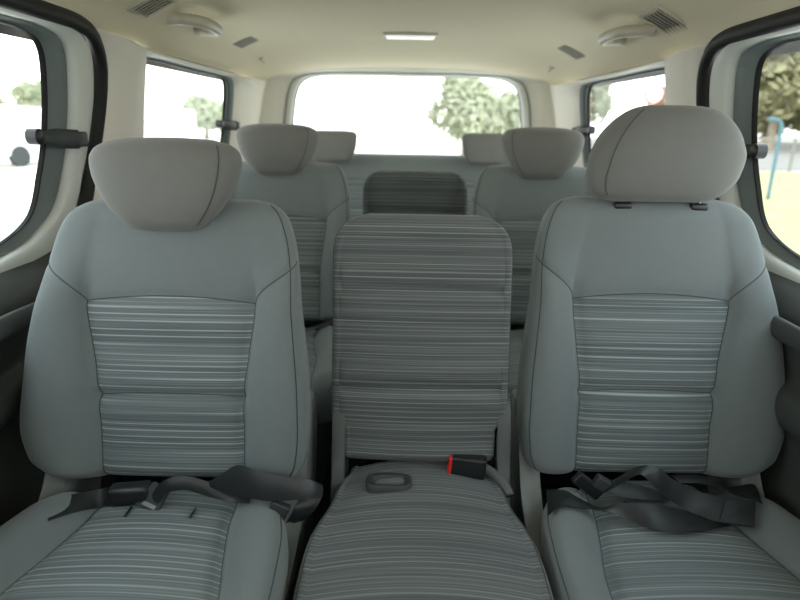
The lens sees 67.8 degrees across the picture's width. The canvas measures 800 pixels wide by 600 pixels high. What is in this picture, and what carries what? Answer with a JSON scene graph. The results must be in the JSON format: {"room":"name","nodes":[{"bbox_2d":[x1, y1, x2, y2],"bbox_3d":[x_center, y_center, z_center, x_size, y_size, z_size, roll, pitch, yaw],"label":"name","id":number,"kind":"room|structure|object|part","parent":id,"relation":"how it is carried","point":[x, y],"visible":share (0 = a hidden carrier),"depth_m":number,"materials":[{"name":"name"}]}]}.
{"room":"vehicle interior","nodes":[
{"label":"vehicle interior","id":0,"kind":"room"},
{"bbox_2d":[89,32,265,482],"bbox_3d":[-0.743,-0.228,2.359,0.138,1.325,1.770,1,17,0],"label":"window frame","id":1,"kind":"structure","parent":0,"point":[126,59],"depth_m":1.61,"materials":[{"name":"beige plastic"}]},
{"bbox_2d":[0,7,115,525],"bbox_3d":[-0.769,0.249,0.676,0.130,1.266,1.831,1,17,0],"label":"door","id":2,"kind":"structure","parent":1,"relation":"in","point":[65,57],"depth_m":1.25,"materials":[{"name":"grey plastic"}]},
{"bbox_3d":[-0.749,0.071,1.077,0.072,0.078,0.465,1,17,0],"label":"pull handle","id":3,"kind":"part","parent":2,"relation":"part of","materials":[{"name":"grey plastic"}]},
{"bbox_3d":[-0.787,0.471,0.721,0.089,0.815,1.790,1,17,0],"label":"panel","id":4,"kind":"part","parent":2,"relation":"part of","materials":[{"name":"grey plastic"}]},
{"bbox_2d":[0,0,122,482],"bbox_3d":[-0.754,0.212,0.690,0.132,1.250,1.881,1,17,0],"label":"trim","id":5,"kind":"structure","parent":1,"relation":"attached to","point":[41,9],"depth_m":1.38,"materials":[{"name":"black rubber"}]},
{"bbox_2d":[75,28,119,207],"bbox_3d":[-0.750,-0.374,1.442,0.102,0.535,0.240,1,17,0],"label":"trim","id":6,"kind":"structure","parent":1,"relation":"attached to","point":[100,31],"depth_m":1.41,"materials":[{"name":"beige plastic"}]},
{"bbox_3d":[-0.774,-0.001,2.428,0.038,0.850,1.770,1,17,0],"label":"panel","id":7,"kind":"part","parent":1,"relation":"part of","materials":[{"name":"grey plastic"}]},
{"bbox_2d":[0,24,799,86],"bbox_3d":[0.019,-0.627,1.142,1.720,0.220,4.050,1,17,0],"label":"trim","id":8,"kind":"structure","parent":1,"relation":"attached to","point":[4,29],"depth_m":2.06,"materials":[{"name":"plastic"}]},
{"bbox_3d":[-0.765,-0.604,2.139,0.080,0.416,0.866,1,17,0],"label":"window","id":9,"kind":"structure","parent":1,"relation":"in","visible":0},
{"bbox_2d":[216,120,239,130],"bbox_3d":[-0.740,-0.753,2.564,0.048,0.046,0.167,3,17,6],"label":"window latch","id":10,"kind":"object","parent":9,"relation":"attached to","point":[227,124],"depth_m":2.55,"materials":[{"name":"black plastic"}]},
{"bbox_3d":[-0.757,-0.741,2.502,0.026,0.034,0.034,1,17,0],"label":"pivot knob","id":11,"kind":"part","parent":10,"relation":"part of","materials":[{"name":"black plastic"}]},
{"bbox_3d":[-0.735,-0.752,2.561,0.018,0.045,0.126,5,17,14],"label":"latch arm","id":12,"kind":"part","parent":10,"relation":"part of","materials":[{"name":"grey plastic"}]},
{"bbox_2d":[159,445,633,539],"bbox_3d":[-0.003,0.706,1.708,1.700,0.060,3.620,1,17,0],"label":"floor","id":13,"kind":"structure","parent":0,"point":[324,504],"depth_m":1.93,"materials":[{"name":"carpet"}]},
{"bbox_2d":[0,137,316,599],"bbox_3d":[-0.448,0.310,0.982,0.543,1.103,0.709,1,17,0],"label":"passenger seat","id":14,"kind":"object","parent":13,"relation":"on","point":[167,337],"visible":0.88,"depth_m":1.09,"materials":[{"name":"grey fabric"}]},
{"bbox_3d":[-0.438,0.461,0.939,0.360,0.094,0.540,1,17,0],"label":"striped panel","id":15,"kind":"part","parent":14,"relation":"part of","materials":[{"name":"fabric"}]},
{"bbox_2d":[0,503,287,599],"bbox_3d":[-0.439,0.486,0.947,0.516,0.168,0.540,1,17,0],"label":"cushion","id":16,"kind":"object","parent":14,"relation":"on","point":[176,551],"depth_m":0.96,"materials":[{"name":"grey fabric"}]},
{"bbox_3d":[-0.430,0.088,1.116,0.316,0.190,0.049,1,17,0],"label":"striped panel","id":17,"kind":"part","parent":14,"relation":"part of","materials":[{"name":"fabric"}]},
{"bbox_3d":[-0.433,0.267,1.146,0.274,0.185,0.059,1,17,0],"label":"striped panel","id":18,"kind":"part","parent":14,"relation":"part of","materials":[{"name":"fabric"}]},
{"bbox_3d":[-0.443,0.080,1.159,0.543,0.538,0.237,1,17,0],"label":"backrest","id":19,"kind":"part","parent":14,"relation":"part of","materials":[{"name":"grey fabric"}]},
{"bbox_2d":[48,465,322,522],"bbox_3d":[-0.399,0.349,1.059,0.520,0.113,0.108,1,17,0],"label":"belt","id":20,"kind":"object","parent":14,"relation":"on","point":[239,483],"visible":0.97,"depth_m":1.07,"materials":[{"name":"black fabric"}]},
{"bbox_3d":[-0.452,0.361,1.089,0.065,0.051,0.027,5,17,14],"label":"latch plate","id":21,"kind":"part","parent":20,"relation":"part of","materials":[{"name":"grey plastic"}]},
{"bbox_3d":[-0.218,0.377,1.057,0.046,0.048,0.016,1,17,0],"label":"latch plate","id":22,"kind":"part","parent":20,"relation":"part of","materials":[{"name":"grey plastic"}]},
{"bbox_2d":[194,124,350,524],"bbox_3d":[-0.425,0.032,1.869,0.543,1.122,0.709,1,17,0],"label":"passenger seat","id":23,"kind":"object","parent":13,"relation":"on","point":[276,169],"visible":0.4,"depth_m":1.98,"materials":[{"name":"grey fabric"}]},
{"bbox_3d":[-0.420,0.445,1.890,0.400,0.320,0.440,1,17,0],"label":"seat","id":24,"kind":"part","parent":23,"relation":"part of","materials":[{"name":"grey fabric"}]},
{"bbox_3d":[-0.407,-0.188,2.003,0.316,0.190,0.049,1,17,0],"label":"striped panel","id":25,"kind":"part","parent":23,"relation":"part of","materials":[{"name":"fabric"}]},
{"bbox_3d":[-0.410,-0.010,2.033,0.274,0.185,0.059,1,17,0],"label":"striped panel","id":26,"kind":"part","parent":23,"relation":"part of","materials":[{"name":"fabric"}]},
{"bbox_3d":[-0.415,0.184,1.827,0.360,0.094,0.540,1,17,0],"label":"striped panel","id":27,"kind":"part","parent":23,"relation":"part of","materials":[{"name":"fabric"}]},
{"bbox_3d":[-0.420,-0.196,2.047,0.543,0.538,0.237,1,17,0],"label":"backrest","id":28,"kind":"part","parent":23,"relation":"part of","materials":[{"name":"grey fabric"}]},
{"bbox_2d":[306,319,332,331],"bbox_3d":[-0.258,0.082,1.964,0.107,0.045,0.025,0,17,-5],"label":"belt","id":29,"kind":"object","parent":23,"relation":"on","point":[314,327],"visible":0.77,"depth_m":1.96,"materials":[{"name":"black fabric"}]},
{"bbox_2d":[310,330,331,423],"bbox_3d":[-0.415,0.210,1.834,0.516,0.168,0.540,1,17,0],"label":"cushion","id":30,"kind":"object","parent":23,"relation":"on","point":[320,340],"depth_m":1.62,"materials":[{"name":"grey fabric"}]},
{"bbox_2d":[304,130,524,330],"bbox_3d":[0.021,-0.200,2.718,1.320,1.089,0.720,1,17,0],"label":"seat","id":31,"kind":"object","parent":13,"relation":"on","point":[481,151],"visible":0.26,"depth_m":2.83,"materials":[{"name":"grey fabric"}]},
{"bbox_3d":[0.027,-0.453,2.851,1.179,0.226,0.063,1,17,0],"label":"striped panel","id":32,"kind":"part","parent":31,"relation":"part of","materials":[{"name":"fabric"}]},
{"bbox_2d":[363,170,466,465],"bbox_3d":[0.044,0.073,2.017,0.371,0.962,0.609,1,17,0],"label":"seat","id":33,"kind":"object","parent":13,"relation":"on","point":[384,191],"visible":0.15,"depth_m":2.10,"materials":[{"name":"grey fabric"}]},
{"bbox_3d":[0.038,0.394,2.046,0.300,0.330,0.360,1,17,0],"label":"seat","id":34,"kind":"part","parent":33,"relation":"part of","materials":[{"name":"grey fabric"}]},
{"bbox_3d":[0.051,-0.215,2.122,0.332,0.194,0.059,1,17,0],"label":"striped panel","id":35,"kind":"part","parent":33,"relation":"part of","materials":[{"name":"fabric"}]},
{"bbox_3d":[0.051,-0.215,2.160,0.371,0.492,0.166,1,17,0],"label":"backrest","id":36,"kind":"part","parent":33,"relation":"part of","materials":[{"name":"fabric"}]},
{"bbox_3d":[0.054,-0.387,2.120,0.332,0.141,0.079,1,17,0],"label":"striped panel","id":37,"kind":"part","parent":33,"relation":"part of","materials":[{"name":"fabric"}]},
{"bbox_2d":[293,213,553,599],"bbox_3d":[0.040,0.367,1.066,0.406,0.962,0.609,1,17,0],"label":"seat","id":38,"kind":"object","parent":13,"relation":"on","point":[422,302],"visible":0.92,"depth_m":1.15,"materials":[{"name":"fabric"}]},
{"bbox_3d":[-0.124,0.347,1.231,0.026,0.324,0.131,1,17,0],"label":"hinge plate","id":39,"kind":"part","parent":38,"relation":"part of","materials":[{"name":"grey plastic"}]},
{"bbox_2d":[366,473,411,492],"bbox_3d":[-0.022,0.356,1.151,0.088,0.027,0.056,1,17,0],"label":"handle","id":40,"kind":"object","parent":38,"relation":"on","point":[375,482],"depth_m":1.14,"materials":[{"name":"grey plastic"}]},
{"bbox_3d":[0.039,0.256,1.190,0.317,0.162,0.048,1,17,0],"label":"striped panel","id":41,"kind":"part","parent":38,"relation":"part of","materials":[{"name":"fabric"}]},
{"bbox_3d":[0.042,0.079,1.171,0.317,0.194,0.059,1,17,0],"label":"striped panel","id":42,"kind":"part","parent":38,"relation":"part of","materials":[{"name":"fabric"}]},
{"bbox_3d":[0.042,0.078,1.210,0.353,0.492,0.166,1,17,0],"label":"backrest","id":43,"kind":"part","parent":38,"relation":"part of","materials":[{"name":"fabric"}]},
{"bbox_3d":[0.045,-0.094,1.170,0.317,0.141,0.079,1,17,0],"label":"striped panel","id":44,"kind":"part","parent":38,"relation":"part of","materials":[{"name":"fabric"}]},
{"bbox_2d":[293,466,553,599],"bbox_3d":[0.037,0.476,1.037,0.406,0.141,0.490,1,17,0],"label":"cushion","id":45,"kind":"object","parent":38,"relation":"on","point":[465,540],"depth_m":1.00,"materials":[{"name":"fabric"}]},
{"bbox_3d":[0.038,0.439,1.026,0.364,0.103,0.490,1,17,0],"label":"striped panel","id":46,"kind":"part","parent":38,"relation":"part of","materials":[{"name":"fabric"}]},
{"bbox_2d":[448,454,513,497],"bbox_3d":[0.161,0.346,1.187,0.136,0.074,0.042,6,17,15],"label":"seat belt buckle","id":47,"kind":"object","parent":38,"relation":"on","point":[470,466],"visible":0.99,"depth_m":1.18,"materials":[{"name":"black plastic"}]},
{"bbox_3d":[0.206,0.354,1.229,0.026,0.324,0.131,1,17,0],"label":"hinge plate","id":48,"kind":"part","parent":38,"relation":"part of","materials":[{"name":"grey plastic"}]},
{"bbox_2d":[471,127,625,510],"bbox_3d":[0.482,0.048,1.863,0.543,1.125,0.709,1,17,0],"label":"passenger seat","id":49,"kind":"object","parent":13,"relation":"on","point":[541,172],"visible":0.23,"depth_m":1.97,"materials":[{"name":"grey fabric"}]},
{"bbox_3d":[0.488,-0.180,2.041,0.543,0.538,0.237,1,17,0],"label":"backrest","id":50,"kind":"part","parent":49,"relation":"part of","materials":[{"name":"grey fabric"}]},
{"bbox_3d":[0.466,0.199,1.820,0.360,0.094,0.540,1,17,0],"label":"striped panel","id":51,"kind":"part","parent":49,"relation":"part of","materials":[{"name":"fabric"}]},
{"bbox_3d":[0.474,-0.173,1.997,0.316,0.190,0.049,1,17,0],"label":"striped panel","id":52,"kind":"part","parent":49,"relation":"part of","materials":[{"name":"fabric"}]},
{"bbox_3d":[0.471,0.005,2.027,0.274,0.185,0.059,1,17,0],"label":"striped panel","id":53,"kind":"part","parent":49,"relation":"part of","materials":[{"name":"fabric"}]},
{"bbox_3d":[0.461,0.462,1.884,0.400,0.320,0.440,1,17,0],"label":"seat","id":54,"kind":"part","parent":49,"relation":"part of","materials":[{"name":"grey fabric"}]},
{"bbox_2d":[510,105,799,599],"bbox_3d":[0.517,0.263,1.065,0.543,1.177,0.717,1,17,0],"label":"passenger seat","id":55,"kind":"object","parent":13,"relation":"on","point":[648,339],"visible":0.85,"depth_m":1.19,"materials":[{"name":"grey fabric"}]},
{"bbox_3d":[0.522,0.082,1.257,0.543,0.577,0.244,1,17,0],"label":"backrest","id":56,"kind":"part","parent":55,"relation":"part of","materials":[{"name":"grey fabric"}]},
{"bbox_3d":[0.504,0.282,1.244,0.274,0.198,0.059,1,17,0],"label":"striped panel","id":57,"kind":"part","parent":55,"relation":"part of","materials":[{"name":"fabric"}]},
{"bbox_3d":[0.508,0.090,1.213,0.316,0.204,0.051,1,17,0],"label":"striped panel","id":58,"kind":"part","parent":55,"relation":"part of","materials":[{"name":"fabric"}]},
{"bbox_2d":[547,465,761,532],"bbox_3d":[0.494,0.369,1.140,0.442,0.088,0.151,1,17,0],"label":"belt","id":59,"kind":"object","parent":55,"relation":"on","point":[704,512],"visible":1,"depth_m":1.14,"materials":[{"name":"black fabric"}]},
{"bbox_3d":[0.372,0.368,1.181,0.065,0.058,0.016,1,17,0],"label":"latch plate","id":60,"kind":"part","parent":59,"relation":"part of","materials":[{"name":"black plastic"}]},
{"bbox_2d":[540,488,799,599],"bbox_3d":[0.509,0.509,1.046,0.516,0.168,0.540,1,17,0],"label":"cushion","id":61,"kind":"object","parent":55,"relation":"on","point":[586,554],"depth_m":1.03,"materials":[{"name":"grey fabric"}]},
{"bbox_3d":[0.509,0.484,1.039,0.360,0.094,0.540,1,17,0],"label":"striped panel","id":62,"kind":"part","parent":55,"relation":"part of","materials":[{"name":"fabric"}]},
{"bbox_2d":[259,68,554,127],"bbox_3d":[0.030,-0.494,3.183,1.660,1.393,0.100,1,17,0],"label":"window frame","id":63,"kind":"structure","parent":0,"point":[281,91],"depth_m":2.99,"materials":[{"name":"grey plastic"}]},
{"bbox_2d":[43,0,799,85],"bbox_3d":[0.018,-0.589,1.086,1.462,0.161,3.920,1,17,0],"label":"ceiling","id":64,"kind":"structure","parent":0,"point":[523,38],"depth_m":1.97,"materials":[{"name":"fabric"}]},
{"bbox_2d":[126,0,177,17],"bbox_3d":[-0.608,-0.726,1.460,0.089,0.051,0.112,1,17,0],"label":"ceiling vent","id":65,"kind":"object","parent":64,"relation":"in","point":[143,8],"visible":1,"depth_m":1.46,"materials":[{"name":"beige plastic"}]},
{"bbox_2d":[166,12,222,35],"bbox_3d":[-0.573,-0.789,1.701,0.098,0.040,0.249,1,17,0],"label":"handle","id":66,"kind":"object","parent":64,"relation":"attached to","point":[202,26],"visible":0.98,"depth_m":1.61,"materials":[{"name":"beige plastic"}]},
{"bbox_2d":[232,36,258,48],"bbox_3d":[-0.571,-0.976,2.240,0.093,0.042,0.130,1,17,0],"label":"ceiling vent","id":67,"kind":"object","parent":64,"relation":"in","point":[242,43],"visible":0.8,"depth_m":2.23,"materials":[{"name":"beige plastic"}]},
{"bbox_2d":[383,32,437,39],"bbox_3d":[0.041,-1.052,2.366,0.215,0.023,0.085,1,17,0],"label":"recessed light","id":68,"kind":"object","parent":64,"relation":"in","point":[390,35],"visible":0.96,"depth_m":2.34,"materials":[{"name":"beige plastic"}]},
{"bbox_2d":[557,45,585,59],"bbox_3d":[0.660,-0.961,2.303,0.090,0.048,0.130,1,17,0],"label":"ceiling vent","id":69,"kind":"object","parent":64,"relation":"in","point":[568,50],"visible":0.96,"depth_m":2.29,"materials":[{"name":"beige plastic"}]},
{"bbox_2d":[598,24,654,46],"bbox_3d":[0.638,-0.765,1.715,0.098,0.040,0.249,1,17,0],"label":"handle","id":70,"kind":"object","parent":64,"relation":"attached to","point":[617,36],"visible":0.98,"depth_m":1.62,"materials":[{"name":"beige plastic"}]},
{"bbox_2d":[638,6,687,34],"bbox_3d":[0.677,-0.707,1.512,0.103,0.058,0.132,1,17,0],"label":"ceiling vent","id":71,"kind":"object","parent":64,"relation":"in","point":[661,18],"visible":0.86,"depth_m":1.50,"materials":[{"name":"beige plastic"}]},
{"bbox_2d":[550,46,704,480],"bbox_3d":[0.781,-0.208,2.383,0.138,1.325,1.700,1,17,0],"label":"window frame","id":72,"kind":"structure","parent":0,"point":[571,100],"depth_m":2.01,"materials":[{"name":"grey plastic"}]},
{"bbox_3d":[0.804,0.019,2.451,0.038,0.850,1.700,1,17,0],"label":"panel","id":73,"kind":"part","parent":72,"relation":"part of","materials":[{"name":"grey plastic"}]},
{"bbox_2d":[686,42,708,48],"bbox_3d":[0.783,-0.364,1.500,0.102,0.535,0.240,1,17,0],"label":"trim","id":74,"kind":"structure","parent":72,"relation":"attached to","point":[703,44],"depth_m":1.46,"materials":[{"name":"beige plastic"}]},
{"bbox_2d":[669,6,799,479],"bbox_3d":[0.754,0.221,0.748,0.132,1.250,1.881,1,17,0],"label":"trim","id":75,"kind":"structure","parent":72,"relation":"attached to","point":[789,18],"depth_m":1.27,"materials":[{"name":"black rubber"}]},
{"bbox_2d":[675,26,799,519],"bbox_3d":[0.767,0.269,0.700,0.130,1.266,1.901,1,17,0],"label":"door","id":76,"kind":"structure","parent":72,"relation":"in","point":[735,78],"depth_m":1.26,"materials":[{"name":"grey plastic"}]},
{"bbox_3d":[0.777,0.491,0.745,0.089,0.815,1.860,1,17,0],"label":"panel","id":77,"kind":"part","parent":76,"relation":"part of","materials":[{"name":"grey plastic"}]},
{"bbox_3d":[0.760,0.080,1.134,0.072,0.078,0.465,1,17,0],"label":"pull handle","id":78,"kind":"part","parent":76,"relation":"part of","materials":[{"name":"grey plastic"}]},
{"bbox_3d":[0.816,-0.586,2.172,0.080,0.416,0.866,1,17,0],"label":"window","id":79,"kind":"structure","parent":72,"relation":"in","visible":0},
{"bbox_2d":[572,126,594,135],"bbox_3d":[0.802,-0.739,2.607,0.048,0.046,0.167,-1,17,-6],"label":"window latch","id":80,"kind":"object","parent":79,"relation":"attached to","point":[584,130],"depth_m":2.58,"materials":[{"name":"black plastic"}]},
{"bbox_3d":[0.796,-0.738,2.604,0.018,0.045,0.126,-3,17,-13],"label":"latch arm","id":81,"kind":"part","parent":80,"relation":"part of","materials":[{"name":"grey plastic"}]},
{"bbox_3d":[0.817,-0.726,2.544,0.026,0.034,0.034,1,17,0],"label":"pivot knob","id":82,"kind":"part","parent":80,"relation":"part of","materials":[{"name":"black plastic"}]},
{"label":"outside","id":83,"kind":"structure","parent":0,"visible":0},
{"bbox_2d":[0,120,799,240],"bbox_3d":[0.674,-15.794,57.903,400.000,0.001,400.000,1,17,0],"label":"ground","id":84,"kind":"structure","parent":83,"point":[16,183],"depth_m":37.85,"materials":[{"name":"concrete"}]},
{"bbox_2d":[0,96,7,104],"bbox_3d":[-33.081,-14.922,46.060,4.736,4.104,4.139,-9,20,-30],"label":"tree","id":85,"kind":"object","parent":84,"relation":"on","point":[2,102],"visible":0.37,"depth_m":46.43,"materials":[{"name":"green plant"}]},
{"bbox_2d":[0,105,40,166],"bbox_3d":[-12.355,-5.658,20.405,1.760,1.880,4.650,7,18,19],"label":"van","id":86,"kind":"object","parent":84,"relation":"on","point":[14,120],"visible":0.44,"depth_m":18.79,"materials":[{"name":"white paint"}]},
{"bbox_2d":[9,79,40,106],"bbox_3d":[-26.256,-14.004,43.373,4.009,4.125,3.904,15,22,38],"label":"tree","id":87,"kind":"object","parent":84,"relation":"on","point":[27,97],"visible":0.35,"depth_m":41.88,"materials":[{"name":"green plant"}]},
{"bbox_2d":[146,109,196,138],"bbox_3d":[-9.226,-6.756,24.214,1.760,1.880,4.650,-5,18,-19],"label":"van","id":88,"kind":"object","parent":84,"relation":"on","point":[176,123],"visible":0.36,"depth_m":22.00,"materials":[{"name":"white paint"}]},
{"bbox_2d":[179,92,222,139],"bbox_3d":[-14.397,-13.632,44.170,4.136,3.350,4.334,9,18,24],"label":"tree","id":89,"kind":"object","parent":84,"relation":"on","point":[208,110],"visible":0.72,"depth_m":42.96,"materials":[{"name":"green plant"}]},
{"bbox_2d":[424,77,505,154],"bbox_3d":[2.612,-7.315,23.756,2.766,3.642,3.470,-7,19,-25],"label":"tree","id":90,"kind":"object","parent":84,"relation":"on","point":[468,104],"visible":0.92,"depth_m":22.90,"materials":[{"name":"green plant"}]},
{"bbox_2d":[485,86,520,132],"bbox_3d":[5.175,-7.992,26.863,3.036,3.222,3.206,1,17,0],"label":"tree","id":91,"kind":"object","parent":84,"relation":"on","point":[510,109],"visible":0.28,"depth_m":25.91,"materials":[{"name":"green plant"}]},
{"bbox_2d":[757,51,799,149],"bbox_3d":[25.627,-14.512,40.394,7.844,8.771,7.160,-5,18,-20],"label":"tree","id":92,"kind":"object","parent":84,"relation":"on","point":[777,103],"visible":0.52,"depth_m":38.29,"materials":[{"name":"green plant"}]},
{"bbox_2d":[759,171,799,254],"bbox_3d":[22.373,-1.857,13.023,35.500,0.001,19.823,1,17,0],"label":"grass verge","id":93,"kind":"structure","parent":84,"relation":"on","point":[782,210],"depth_m":12.73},
{"bbox_2d":[643,76,664,104],"bbox_3d":[8.032,-5.609,19.139,0.660,3.200,0.095,1,17,0],"label":"road sign","id":94,"kind":"object","parent":93,"relation":"on","point":[654,93],"visible":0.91,"depth_m":18.81,"materials":[{"name":"white metal"}]},
{"bbox_2d":[766,117,783,199],"bbox_3d":[8.411,-3.202,13.556,0.370,1.840,0.080,1,17,0],"label":"post","id":95,"kind":"object","parent":93,"relation":"on","point":[779,121],"visible":0.98,"depth_m":13.49,"materials":[{"name":"teal paint"}]},
{"bbox_2d":[757,136,799,171],"bbox_3d":[17.049,-5.378,22.177,17.800,1.300,0.115,1,17,0],"label":"rail fence","id":96,"kind":"object","parent":93,"relation":"on","point":[795,138],"visible":0.11,"depth_m":22.11,"materials":[{"name":"grey wood"}]},
{"bbox_3d":[17.057,-5.895,21.987,17.800,0.080,0.050,1,17,0],"label":"rail","id":97,"kind":"part","parent":96,"relation":"part of","materials":[{"name":"grey wood"}]},
{"bbox_3d":[17.050,-5.464,22.117,17.800,0.080,0.050,1,17,0],"label":"rail","id":98,"kind":"part","parent":96,"relation":"part of","materials":[{"name":"grey wood"}]},
{"bbox_3d":[14.649,-5.430,22.209,0.080,1.300,0.080,1,17,0],"label":"fence post","id":99,"kind":"part","parent":96,"relation":"part of","materials":[{"name":"grey wood"}]},
{"bbox_2d":[760,80,799,143],"bbox_3d":[31.889,-17.755,49.294,7.895,10.039,7.466,1,17,0],"label":"tree","id":100,"kind":"object","parent":84,"relation":"on","point":[797,125],"visible":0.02,"depth_m":49.61,"materials":[{"name":"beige plant"}]},
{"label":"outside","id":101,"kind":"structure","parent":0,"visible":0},
{"bbox_2d":[591,137,799,170],"bbox_3d":[51.038,-11.723,47.302,89.000,0.001,51.823,1,17,0],"label":"road","id":102,"kind":"structure","parent":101,"point":[765,164],"depth_m":30.80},
{"bbox_2d":[590,84,614,125],"bbox_3d":[15.235,-15.431,47.496,3.685,5.852,3.501,1,17,0],"label":"tree","id":103,"kind":"object","parent":102,"relation":"on","point":[601,102],"visible":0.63,"depth_m":46.65,"materials":[{"name":"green plant"}]},
{"bbox_2d":[646,86,664,104],"bbox_3d":[21.273,-15.145,47.648,4.202,5.421,4.156,1,17,0],"label":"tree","id":104,"kind":"object","parent":102,"relation":"on","point":[662,102],"visible":0.02,"depth_m":46.65,"materials":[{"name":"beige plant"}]},
{"bbox_3d":[-0.783,-0.170,0.730,0.084,0.442,1.178,1,17,0],"label":"window","id":105,"kind":"structure","parent":0,"visible":0},
{"bbox_2d":[25,128,88,148],"bbox_3d":[-0.760,-0.358,1.323,0.049,0.046,0.152,3,17,7],"label":"window latch","id":106,"kind":"object","parent":105,"relation":"attached to","point":[58,138],"depth_m":1.31,"materials":[{"name":"black plastic"}]},
{"bbox_3d":[-0.776,-0.348,1.268,0.026,0.034,0.034,1,17,0],"label":"pivot knob","id":107,"kind":"part","parent":106,"relation":"part of","materials":[{"name":"black plastic"}]},
{"bbox_3d":[-0.754,-0.357,1.320,0.019,0.045,0.112,6,18,16],"label":"latch arm","id":108,"kind":"part","parent":106,"relation":"part of","materials":[{"name":"grey plastic"}]},
{"bbox_3d":[0.799,-0.159,0.787,0.084,0.442,1.178,1,17,0],"label":"window","id":109,"kind":"structure","parent":0,"visible":0},
{"bbox_2d":[745,143,767,158],"bbox_3d":[0.792,-0.346,1.396,0.048,0.046,0.148,-1,17,-7],"label":"window latch","id":110,"kind":"object","parent":109,"relation":"attached to","point":[757,150],"depth_m":1.33,"materials":[{"name":"black plastic"}]},
{"bbox_3d":[0.787,-0.345,1.393,0.019,0.045,0.107,-4,18,-16],"label":"latch arm","id":111,"kind":"part","parent":110,"relation":"part of","materials":[{"name":"grey plastic"}]}
]}

